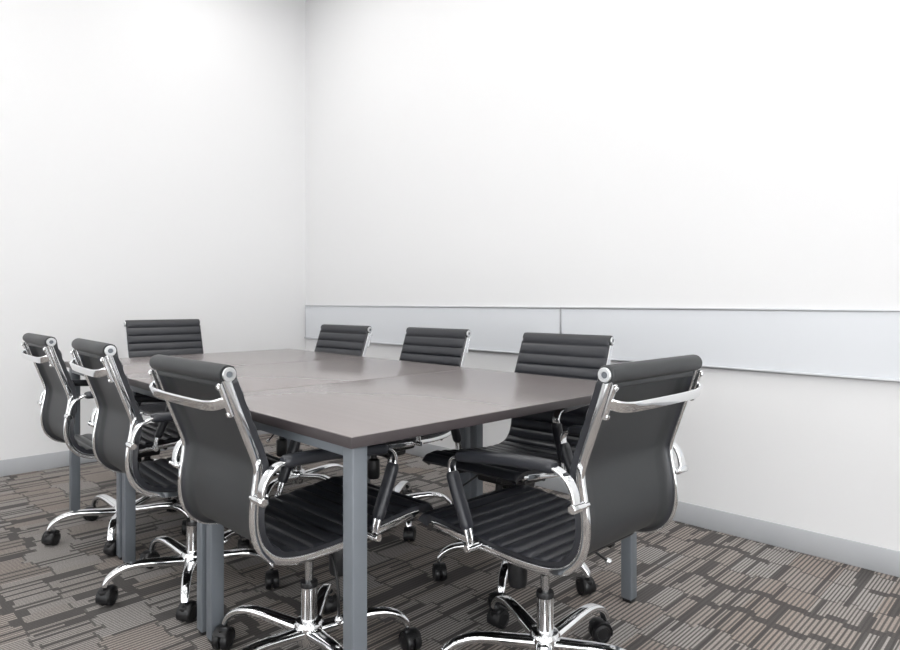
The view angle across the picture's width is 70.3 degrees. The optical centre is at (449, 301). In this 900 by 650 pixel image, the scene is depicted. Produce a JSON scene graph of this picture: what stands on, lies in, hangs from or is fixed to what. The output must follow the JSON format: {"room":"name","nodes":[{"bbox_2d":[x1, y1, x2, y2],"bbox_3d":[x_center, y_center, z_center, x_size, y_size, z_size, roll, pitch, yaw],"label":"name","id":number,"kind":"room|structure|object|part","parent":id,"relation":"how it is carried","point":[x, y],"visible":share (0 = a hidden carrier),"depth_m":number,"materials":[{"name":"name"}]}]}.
{"room":"conference room","nodes":[
{"label":"conference room","id":0,"kind":"room"},
{"bbox_2d":[0,0,305,459],"bbox_3d":[-3.195,-0.736,3.398,0.150,3.560,5.820,0,0,45],"label":"wall","id":1,"kind":"structure","parent":0,"point":[153,152],"depth_m":4.39,"materials":[{"name":"white paint"}]},
{"bbox_2d":[0,430,268,476],"bbox_3d":[-3.139,0.995,3.342,0.008,0.098,5.504,0,0,45],"label":"baseboard","id":2,"kind":"structure","parent":1,"relation":"attached to","point":[27,464],"depth_m":3.94,"materials":[{"name":"grey plastic"}]},
{"bbox_2d":[0,433,899,649],"bbox_3d":[-0.663,1.094,0.884,7.286,0.100,5.820,0,0,45],"label":"floor","id":3,"kind":"structure","parent":0,"point":[698,588],"depth_m":2.33,"materials":[{"name":"carpet"}]},
{"bbox_2d":[20,333,188,555],"bbox_3d":[-1.498,0.591,2.866,0.671,0.906,0.623,0,0,-44],"label":"office chair","id":4,"kind":"object","parent":3,"relation":"on","point":[59,402],"visible":0.7,"depth_m":2.76,"materials":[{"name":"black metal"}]},
{"bbox_3d":[-1.724,0.226,2.648,0.042,0.038,0.414,0,0,-44],"label":"handle","id":5,"kind":"part","parent":4,"relation":"part of","materials":[{"name":"silver metal"}]},
{"bbox_3d":[-1.690,0.507,2.999,0.413,0.271,0.064,0,0,-44],"label":"armrest","id":6,"kind":"part","parent":4,"relation":"part of","materials":[{"name":"silver metal"}]},
{"bbox_3d":[-1.649,0.410,3.001,0.587,0.485,0.014,0,0,-44],"label":"frame","id":7,"kind":"part","parent":4,"relation":"part of","materials":[{"name":"silver metal"}]},
{"bbox_3d":[-1.679,0.370,2.692,0.110,0.457,0.423,0,0,-44],"label":"backrest","id":8,"kind":"part","parent":4,"relation":"part of","materials":[{"name":"grey leather"}]},
{"bbox_3d":[-1.605,0.943,2.797,0.273,0.067,0.046,0,0,-35],"label":"leg","id":9,"kind":"part","parent":4,"relation":"part of","materials":[{"name":"silver metal"}]},
{"bbox_3d":[-1.602,0.943,2.988,0.273,0.067,0.046,0,0,37],"label":"leg","id":10,"kind":"part","parent":4,"relation":"part of","materials":[{"name":"silver metal"}]},
{"bbox_3d":[-1.424,0.943,2.735,0.046,0.067,0.273,0,0,-17],"label":"leg","id":11,"kind":"part","parent":4,"relation":"part of","materials":[{"name":"silver metal"}]},
{"bbox_3d":[-1.372,0.507,2.667,0.413,0.271,0.064,0,0,-44],"label":"armrest","id":12,"kind":"part","parent":4,"relation":"part of","materials":[{"name":"silver metal"}]},
{"bbox_3d":[-1.368,0.410,2.708,0.587,0.485,0.014,0,0,-44],"label":"frame","id":13,"kind":"part","parent":4,"relation":"part of","materials":[{"name":"silver metal"}]},
{"bbox_3d":[-1.455,0.614,2.906,0.554,0.066,0.423,0,0,-44],"label":"seat","id":14,"kind":"part","parent":4,"relation":"part of","materials":[{"name":"grey leather"}]},
{"bbox_3d":[-1.400,0.760,2.959,0.057,0.120,0.057,0,0,-44],"label":"tension knob","id":15,"kind":"part","parent":4,"relation":"part of","materials":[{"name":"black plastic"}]},
{"bbox_3d":[-1.419,0.943,3.044,0.046,0.067,0.273,0,0,19],"label":"leg","id":16,"kind":"part","parent":4,"relation":"part of","materials":[{"name":"silver metal"}]},
{"bbox_3d":[-1.309,0.943,2.887,0.273,0.067,0.046,0,0,1],"label":"leg","id":17,"kind":"part","parent":4,"relation":"part of","materials":[{"name":"silver metal"}]},
{"bbox_2d":[123,319,203,459],"bbox_3d":[-1.553,0.576,3.611,0.611,0.936,0.702,0,0,-40],"label":"office chair","id":18,"kind":"object","parent":3,"relation":"on","point":[144,338],"visible":0.22,"depth_m":3.79,"materials":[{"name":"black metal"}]},
{"bbox_3d":[-1.703,0.381,3.509,0.014,0.485,0.587,0,0,-40],"label":"frame","id":19,"kind":"part","parent":18,"relation":"part of","materials":[{"name":"silver metal"}]},
{"bbox_3d":[-1.500,0.585,3.583,0.423,0.066,0.554,0,0,-40],"label":"seat","id":20,"kind":"part","parent":18,"relation":"part of","materials":[{"name":"grey leather"}]},
{"bbox_3d":[-1.699,0.341,3.820,0.423,0.457,0.110,0,0,-40],"label":"backrest","id":21,"kind":"part","parent":18,"relation":"part of","materials":[{"name":"grey leather"}]},
{"bbox_2d":[69,338,293,622],"bbox_3d":[-0.969,0.587,2.326,0.671,0.914,0.622,0,0,-42],"label":"office chair","id":22,"kind":"object","parent":3,"relation":"on","point":[118,424],"visible":0.67,"depth_m":2.19,"materials":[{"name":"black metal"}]},
{"bbox_3d":[-1.203,0.219,2.116,0.042,0.038,0.414,0,0,-42],"label":"handle","id":23,"kind":"part","parent":22,"relation":"part of","materials":[{"name":"silver metal"}]},
{"bbox_3d":[-1.158,0.500,2.466,0.413,0.271,0.064,0,0,-42],"label":"armrest","id":24,"kind":"part","parent":22,"relation":"part of","materials":[{"name":"silver metal"}]},
{"bbox_3d":[-1.117,0.403,2.467,0.587,0.485,0.014,0,0,-42],"label":"frame","id":25,"kind":"part","parent":22,"relation":"part of","materials":[{"name":"silver metal"}]},
{"bbox_3d":[-1.156,0.363,2.158,0.110,0.457,0.423,0,0,-42],"label":"backrest","id":26,"kind":"part","parent":22,"relation":"part of","materials":[{"name":"grey leather"}]},
{"bbox_3d":[-0.850,0.500,2.124,0.413,0.271,0.064,0,0,-42],"label":"armrest","id":27,"kind":"part","parent":22,"relation":"part of","materials":[{"name":"silver metal"}]},
{"bbox_3d":[-1.077,0.943,2.257,0.273,0.067,0.046,0,0,-35],"label":"leg","id":28,"kind":"part","parent":22,"relation":"part of","materials":[{"name":"silver metal"}]},
{"bbox_3d":[-1.072,0.943,2.449,0.273,0.067,0.046,0,0,37],"label":"leg","id":29,"kind":"part","parent":22,"relation":"part of","materials":[{"name":"silver metal"}]},
{"bbox_3d":[-0.896,0.943,2.194,0.046,0.067,0.273,0,0,-17],"label":"leg","id":30,"kind":"part","parent":22,"relation":"part of","materials":[{"name":"silver metal"}]},
{"bbox_3d":[-0.845,0.403,2.165,0.587,0.485,0.014,0,0,-42],"label":"frame","id":31,"kind":"part","parent":22,"relation":"part of","materials":[{"name":"silver metal"}]},
{"bbox_3d":[-0.926,0.607,2.365,0.554,0.066,0.423,0,0,-42],"label":"seat","id":32,"kind":"part","parent":22,"relation":"part of","materials":[{"name":"grey leather"}]},
{"bbox_3d":[-0.889,0.943,2.503,0.046,0.067,0.273,0,0,19],"label":"leg","id":33,"kind":"part","parent":22,"relation":"part of","materials":[{"name":"silver metal"}]},
{"bbox_3d":[-0.780,0.943,2.346,0.273,0.067,0.046,0,0,1],"label":"leg","id":34,"kind":"part","parent":22,"relation":"part of","materials":[{"name":"silver metal"}]},
{"bbox_2d":[65,349,362,559],"bbox_3d":[-1.167,0.669,3.269,1.227,0.750,0.807,0,0,-44],"label":"conference table","id":35,"kind":"object","parent":3,"relation":"on","point":[137,365],"visible":0.27,"depth_m":3.13,"materials":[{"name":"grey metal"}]},
{"bbox_3d":[-1.840,0.676,3.136,0.040,0.712,0.040,0,0,-44],"label":"leg","id":36,"kind":"part","parent":35,"relation":"part of","materials":[{"name":"grey metal"}]},
{"bbox_3d":[-1.331,0.676,2.603,0.040,0.712,0.040,0,0,-44],"label":"leg","id":37,"kind":"part","parent":35,"relation":"part of","materials":[{"name":"grey metal"}]},
{"bbox_2d":[148,354,432,649],"bbox_3d":[-0.429,0.594,1.803,0.600,0.900,0.682,0,0,45],"label":"office chair","id":38,"kind":"object","parent":3,"relation":"on","point":[224,473],"visible":0.91,"depth_m":1.71,"materials":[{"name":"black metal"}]},
{"bbox_3d":[-0.592,0.408,1.943,0.014,0.485,0.587,0,2,45],"label":"frame","id":39,"kind":"part","parent":38,"relation":"part of","materials":[{"name":"silver metal"}]},
{"bbox_3d":[-0.662,0.233,1.584,0.414,0.038,0.042,0,2,45],"label":"handle","id":40,"kind":"part","parent":38,"relation":"part of","materials":[{"name":"silver metal"}]},
{"bbox_3d":[-0.615,0.375,1.631,0.423,0.457,0.110,0,2,45],"label":"backrest","id":41,"kind":"part","parent":38,"relation":"part of","materials":[{"name":"grey leather"}]},
{"bbox_3d":[-0.631,0.505,1.942,0.064,0.271,0.413,0,2,45],"label":"armrest","id":42,"kind":"part","parent":38,"relation":"part of","materials":[{"name":"silver metal"}]},
{"bbox_3d":[-0.559,0.943,1.897,0.273,0.067,0.046,0,0,20],"label":"leg","id":43,"kind":"part","parent":38,"relation":"part of","materials":[{"name":"silver metal"}]},
{"bbox_3d":[-0.505,0.943,1.713,0.046,0.067,0.273,0,0,38],"label":"leg","id":44,"kind":"part","parent":38,"relation":"part of","materials":[{"name":"silver metal"}]},
{"bbox_3d":[-0.392,0.609,1.856,0.423,0.066,0.554,0,2,45],"label":"seat","id":45,"kind":"part","parent":38,"relation":"part of","materials":[{"name":"grey leather"}]},
{"bbox_3d":[-0.304,0.408,1.657,0.014,0.485,0.587,0,2,45],"label":"frame","id":46,"kind":"part","parent":38,"relation":"part of","materials":[{"name":"silver metal"}]},
{"bbox_3d":[-0.305,0.505,1.618,0.064,0.271,0.413,0,2,45],"label":"armrest","id":47,"kind":"part","parent":38,"relation":"part of","materials":[{"name":"silver metal"}]},
{"bbox_3d":[-0.314,0.943,1.708,0.046,0.067,0.273,0,0,-34],"label":"leg","id":48,"kind":"part","parent":38,"relation":"part of","materials":[{"name":"silver metal"}]},
{"bbox_3d":[-0.401,0.943,2.005,0.046,0.067,0.273,0,0,2],"label":"leg","id":49,"kind":"part","parent":38,"relation":"part of","materials":[{"name":"silver metal"}]},
{"bbox_3d":[-0.336,0.779,1.794,0.011,0.189,0.108,0,0,-39],"label":"height lever","id":50,"kind":"part","parent":38,"relation":"part of","materials":[{"name":"black plastic"}]},
{"bbox_3d":[-0.334,0.753,1.914,0.057,0.120,0.057,0,2,45],"label":"tension knob","id":51,"kind":"part","parent":38,"relation":"part of","materials":[{"name":"black plastic"}]},
{"bbox_3d":[-0.305,0.872,1.755,0.024,0.024,0.024,0,2,45],"label":"lever knob","id":52,"kind":"part","parent":38,"relation":"part of","materials":[{"name":"silver metal"}]},
{"bbox_3d":[-0.250,0.943,1.888,0.273,0.067,0.046,0,0,-16],"label":"leg","id":53,"kind":"part","parent":38,"relation":"part of","materials":[{"name":"silver metal"}]},
{"bbox_2d":[122,357,474,635],"bbox_3d":[-0.608,0.669,2.683,1.227,0.750,0.807,0,0,-44],"label":"conference table","id":54,"kind":"object","parent":3,"relation":"on","point":[251,378],"visible":0.37,"depth_m":2.54,"materials":[{"name":"wood"}]},
{"bbox_3d":[-1.281,0.676,2.550,0.040,0.712,0.040,0,0,-44],"label":"leg","id":55,"kind":"part","parent":54,"relation":"part of","materials":[{"name":"grey metal"}]},
{"bbox_3d":[-0.771,0.676,2.017,0.040,0.712,0.040,0,0,-44],"label":"leg","id":56,"kind":"part","parent":54,"relation":"part of","materials":[{"name":"grey metal"}]},
{"bbox_3d":[-0.444,0.676,3.350,0.040,0.712,0.040,0,0,-44],"label":"leg","id":57,"kind":"part","parent":54,"relation":"part of","materials":[{"name":"grey metal"}]},
{"bbox_3d":[0.065,0.676,2.817,0.040,0.712,0.040,0,0,-44],"label":"leg","id":58,"kind":"part","parent":54,"relation":"part of","materials":[{"name":"grey metal"}]},
{"bbox_2d":[266,324,372,498],"bbox_3d":[-0.802,0.590,3.493,0.624,0.908,0.671,0,0,42],"label":"office chair","id":59,"kind":"object","parent":3,"relation":"on","point":[354,340],"visible":0.24,"depth_m":3.58,"materials":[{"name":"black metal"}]},
{"bbox_3d":[-0.892,0.759,3.392,0.057,0.120,0.057,0,0,41],"label":"tension knob","id":60,"kind":"part","parent":59,"relation":"part of","materials":[{"name":"black plastic"}]},
{"bbox_3d":[-0.876,0.943,3.312,0.046,0.067,0.273,0,0,18],"label":"leg","id":61,"kind":"part","parent":59,"relation":"part of","materials":[{"name":"silver metal"}]},
{"bbox_3d":[-0.694,0.943,3.372,0.273,0.067,0.046,0,0,36],"label":"leg","id":62,"kind":"part","parent":59,"relation":"part of","materials":[{"name":"silver metal"}]},
{"bbox_3d":[-0.694,0.943,3.563,0.273,0.067,0.046,0,0,-36],"label":"leg","id":63,"kind":"part","parent":59,"relation":"part of","materials":[{"name":"silver metal"}]},
{"bbox_3d":[-0.636,0.369,3.682,0.423,0.457,0.110,0,0,41],"label":"backrest","id":64,"kind":"part","parent":59,"relation":"part of","materials":[{"name":"grey leather"}]},
{"bbox_3d":[-0.640,0.409,3.371,0.014,0.485,0.587,0,0,42],"label":"frame","id":65,"kind":"part","parent":59,"relation":"part of","materials":[{"name":"silver metal"}]},
{"bbox_2d":[368,327,470,541],"bbox_3d":[-0.277,0.590,3.069,0.599,0.904,0.684,0,0,42],"label":"office chair","id":66,"kind":"object","parent":3,"relation":"on","point":[441,346],"visible":0.28,"depth_m":3.15,"materials":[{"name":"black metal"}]},
{"bbox_3d":[-0.354,0.759,2.966,0.057,0.120,0.057,0,0,42],"label":"tension knob","id":67,"kind":"part","parent":66,"relation":"part of","materials":[{"name":"black plastic"}]},
{"bbox_3d":[-0.247,0.943,3.198,0.046,0.067,0.273,0,0,14],"label":"leg","id":68,"kind":"part","parent":66,"relation":"part of","materials":[{"name":"silver metal"}]},
{"bbox_3d":[-0.226,0.943,2.889,0.046,0.067,0.273,0,0,-22],"label":"leg","id":69,"kind":"part","parent":66,"relation":"part of","materials":[{"name":"silver metal"}]},
{"bbox_3d":[-0.302,0.613,3.023,0.423,0.066,0.554,0,0,42],"label":"seat","id":70,"kind":"part","parent":66,"relation":"part of","materials":[{"name":"grey leather"}]},
{"bbox_3d":[-0.061,0.506,2.947,0.064,0.271,0.413,0,0,42],"label":"armrest","id":71,"kind":"part","parent":66,"relation":"part of","materials":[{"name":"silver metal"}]},
{"bbox_3d":[-0.125,0.943,3.051,0.273,0.067,0.046,0,0,-4],"label":"leg","id":72,"kind":"part","parent":66,"relation":"part of","materials":[{"name":"silver metal"}]},
{"bbox_3d":[-0.102,0.409,2.942,0.014,0.485,0.587,0,0,42],"label":"frame","id":73,"kind":"part","parent":66,"relation":"part of","materials":[{"name":"silver metal"}]},
{"bbox_3d":[-0.095,0.369,3.253,0.423,0.457,0.110,0,0,42],"label":"backrest","id":74,"kind":"part","parent":66,"relation":"part of","materials":[{"name":"grey leather"}]},
{"bbox_2d":[206,368,636,649],"bbox_3d":[-0.049,0.669,2.098,1.227,0.750,0.807,0,0,-44],"label":"conference table","id":75,"kind":"object","parent":3,"relation":"on","point":[343,418],"visible":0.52,"depth_m":1.82,"materials":[{"name":"brown wood"}]},
{"bbox_3d":[-0.722,0.676,1.965,0.040,0.712,0.040,0,0,-44],"label":"leg","id":76,"kind":"part","parent":75,"relation":"part of","materials":[{"name":"grey metal"}]},
{"bbox_3d":[-0.212,0.676,1.432,0.040,0.712,0.040,0,0,-44],"label":"leg","id":77,"kind":"part","parent":75,"relation":"part of","materials":[{"name":"grey metal"}]},
{"bbox_3d":[0.115,0.676,2.764,0.040,0.712,0.040,0,0,-44],"label":"leg","id":78,"kind":"part","parent":75,"relation":"part of","materials":[{"name":"grey metal"}]},
{"bbox_3d":[0.624,0.676,2.231,0.040,0.712,0.040,0,0,-44],"label":"leg","id":79,"kind":"part","parent":75,"relation":"part of","materials":[{"name":"grey metal"}]},
{"bbox_2d":[422,332,614,607],"bbox_3d":[0.283,0.590,2.466,0.622,0.908,0.697,0,0,41],"label":"office chair","id":80,"kind":"object","parent":3,"relation":"on","point":[575,356],"visible":0.37,"depth_m":2.56,"materials":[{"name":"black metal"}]},
{"bbox_3d":[0.139,0.487,2.648,0.064,0.271,0.413,0,-4,41],"label":"armrest","id":81,"kind":"part","parent":80,"relation":"part of","materials":[{"name":"silver metal"}]},
{"bbox_3d":[0.085,0.943,2.416,0.273,0.067,0.046,0,0,-3],"label":"leg","id":82,"kind":"part","parent":80,"relation":"part of","materials":[{"name":"silver metal"}]},
{"bbox_3d":[0.099,0.716,2.545,0.011,0.128,0.224,0,0,-42],"label":"height lever","id":83,"kind":"part","parent":80,"relation":"part of","materials":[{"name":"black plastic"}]},
{"bbox_3d":[0.178,0.727,2.346,0.057,0.120,0.057,0,-4,41],"label":"tension knob","id":84,"kind":"part","parent":80,"relation":"part of","materials":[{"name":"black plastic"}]},
{"bbox_3d":[0.236,0.587,2.412,0.423,0.066,0.554,0,-4,41],"label":"seat","id":85,"kind":"part","parent":80,"relation":"part of","materials":[{"name":"grey leather"}]},
{"bbox_3d":[0.205,0.943,2.267,0.046,0.067,0.273,0,0,15],"label":"leg","id":86,"kind":"part","parent":80,"relation":"part of","materials":[{"name":"silver metal"}]},
{"bbox_3d":[0.452,0.365,2.656,0.423,0.457,0.110,0,-4,41],"label":"backrest","id":87,"kind":"part","parent":80,"relation":"part of","materials":[{"name":"grey leather"}]},
{"bbox_3d":[0.483,0.487,2.343,0.064,0.271,0.413,0,-4,41],"label":"armrest","id":88,"kind":"part","parent":80,"relation":"part of","materials":[{"name":"black leather"}]},
{"bbox_3d":[0.446,0.389,2.343,0.014,0.485,0.587,0,-4,41],"label":"frame","id":89,"kind":"part","parent":80,"relation":"part of","materials":[{"name":"silver metal"}]},
{"bbox_3d":[0.383,0.943,2.336,0.273,0.067,0.046,0,0,33],"label":"leg","id":90,"kind":"part","parent":80,"relation":"part of","materials":[{"name":"silver metal"}]},
{"bbox_2d":[418,354,703,649],"bbox_3d":[0.301,0.591,1.763,0.594,0.906,0.671,0,0,-43],"label":"office chair","id":91,"kind":"object","parent":3,"relation":"on","point":[620,478],"visible":1,"depth_m":1.64,"materials":[{"name":"grey leather"}]},
{"bbox_3d":[0.103,0.943,1.759,0.273,0.067,0.046,0,0,-6],"label":"leg","id":92,"kind":"part","parent":91,"relation":"part of","materials":[{"name":"silver metal"}]},
{"bbox_3d":[0.197,0.943,1.925,0.046,0.067,0.273,0,0,-25],"label":"leg","id":93,"kind":"part","parent":91,"relation":"part of","materials":[{"name":"silver metal"}]},
{"bbox_3d":[0.196,0.761,1.850,0.057,0.120,0.057,0,0,-43],"label":"tension knob","id":94,"kind":"part","parent":91,"relation":"part of","materials":[{"name":"black plastic"}]},
{"bbox_3d":[0.153,0.508,1.560,0.064,0.271,0.413,0,0,-43],"label":"armrest","id":95,"kind":"part","parent":91,"relation":"part of","materials":[{"name":"silver metal"}]},
{"bbox_3d":[0.151,0.411,1.601,0.014,0.485,0.587,0,0,-43],"label":"frame","id":96,"kind":"part","parent":91,"relation":"part of","materials":[{"name":"silver metal"}]},
{"bbox_3d":[0.248,0.615,1.794,0.423,0.066,0.554,0,0,-43],"label":"seat","id":97,"kind":"part","parent":91,"relation":"part of","materials":[{"name":"grey leather"}]},
{"bbox_3d":[0.232,0.943,1.618,0.046,0.067,0.273,0,0,11],"label":"leg","id":98,"kind":"part","parent":91,"relation":"part of","materials":[{"name":"silver metal"}]},
{"bbox_3d":[0.384,0.943,1.887,0.273,0.067,0.046,0,0,-43],"label":"leg","id":99,"kind":"part","parent":91,"relation":"part of","materials":[{"name":"silver metal"}]},
{"bbox_3d":[0.406,0.943,1.697,0.273,0.067,0.046,0,0,29],"label":"leg","id":100,"kind":"part","parent":91,"relation":"part of","materials":[{"name":"silver metal"}]},
{"bbox_3d":[0.399,0.743,1.912,0.225,0.126,0.012,0,0,-35],"label":"height lever","id":101,"kind":"part","parent":91,"relation":"part of","materials":[{"name":"black plastic"}]},
{"bbox_3d":[0.490,0.803,1.976,0.022,0.023,0.023,0,0,8],"label":"lever knob","id":102,"kind":"part","parent":91,"relation":"part of","materials":[{"name":"silver metal"}]},
{"bbox_3d":[0.488,0.508,1.875,0.064,0.271,0.413,0,0,-43],"label":"armrest","id":103,"kind":"part","parent":91,"relation":"part of","materials":[{"name":"silver metal"}]},
{"bbox_3d":[0.461,0.371,1.568,0.423,0.457,0.110,0,0,-43],"label":"backrest","id":104,"kind":"part","parent":91,"relation":"part of","materials":[{"name":"grey leather"}]},
{"bbox_3d":[0.504,0.227,1.522,0.414,0.038,0.042,0,0,-43],"label":"handle","id":105,"kind":"part","parent":91,"relation":"part of","materials":[{"name":"silver metal"}]},
{"bbox_3d":[0.447,0.411,1.879,0.014,0.485,0.587,0,0,-43],"label":"frame","id":106,"kind":"part","parent":91,"relation":"part of","materials":[{"name":"silver metal"}]},
{"bbox_2d":[306,0,899,550],"bbox_3d":[1.335,-0.736,2.895,6.986,3.560,0.150,0,0,45],"label":"wall","id":107,"kind":"structure","parent":0,"point":[521,153],"depth_m":3.14,"materials":[{"name":"white paint"}]},
{"bbox_2d":[304,305,560,353],"bbox_3d":[-0.296,0.167,4.393,2.537,0.276,0.024,0,0,45],"label":"whiteboard","id":108,"kind":"object","parent":107,"relation":"attached to","point":[496,329],"visible":0.77,"depth_m":4.10,"materials":[{"name":"white"}]},
{"bbox_3d":[-1.190,0.167,5.288,0.006,0.255,0.013,0,0,45],"label":"rail","id":109,"kind":"part","parent":108,"relation":"part of","materials":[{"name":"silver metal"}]},
{"bbox_3d":[-0.296,0.299,4.393,2.537,0.011,0.024,0,0,45],"label":"rail","id":110,"kind":"part","parent":108,"relation":"part of","materials":[{"name":"silver metal"}]},
{"bbox_3d":[-0.294,0.034,4.395,2.537,0.010,0.016,0,0,45],"label":"rail","id":111,"kind":"part","parent":108,"relation":"part of","materials":[{"name":"silver metal"}]},
{"bbox_3d":[0.605,0.167,3.505,0.006,0.255,0.013,0,0,45],"label":"rail","id":112,"kind":"part","parent":108,"relation":"part of","materials":[{"name":"silver metal"}]},
{"bbox_2d":[406,443,899,576],"bbox_3d":[1.279,0.995,2.839,6.986,0.098,0.008,0,0,45],"label":"baseboard","id":113,"kind":"structure","parent":107,"relation":"attached to","point":[858,554],"depth_m":2.71,"materials":[{"name":"grey plastic"}]},
{"bbox_2d":[561,307,899,382],"bbox_3d":[1.512,0.167,2.596,2.553,0.276,0.024,0,0,45],"label":"whiteboard","id":114,"kind":"object","parent":107,"relation":"attached to","point":[860,344],"visible":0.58,"depth_m":2.77,"materials":[{"name":"white"}]},
{"bbox_3d":[1.515,0.034,2.599,2.553,0.010,0.016,0,0,45],"label":"rail","id":115,"kind":"part","parent":114,"relation":"part of","materials":[{"name":"silver metal"}]},
{"bbox_3d":[1.512,0.299,2.596,2.553,0.011,0.024,0,0,45],"label":"rail","id":116,"kind":"part","parent":114,"relation":"part of","materials":[{"name":"silver metal"}]}
]}

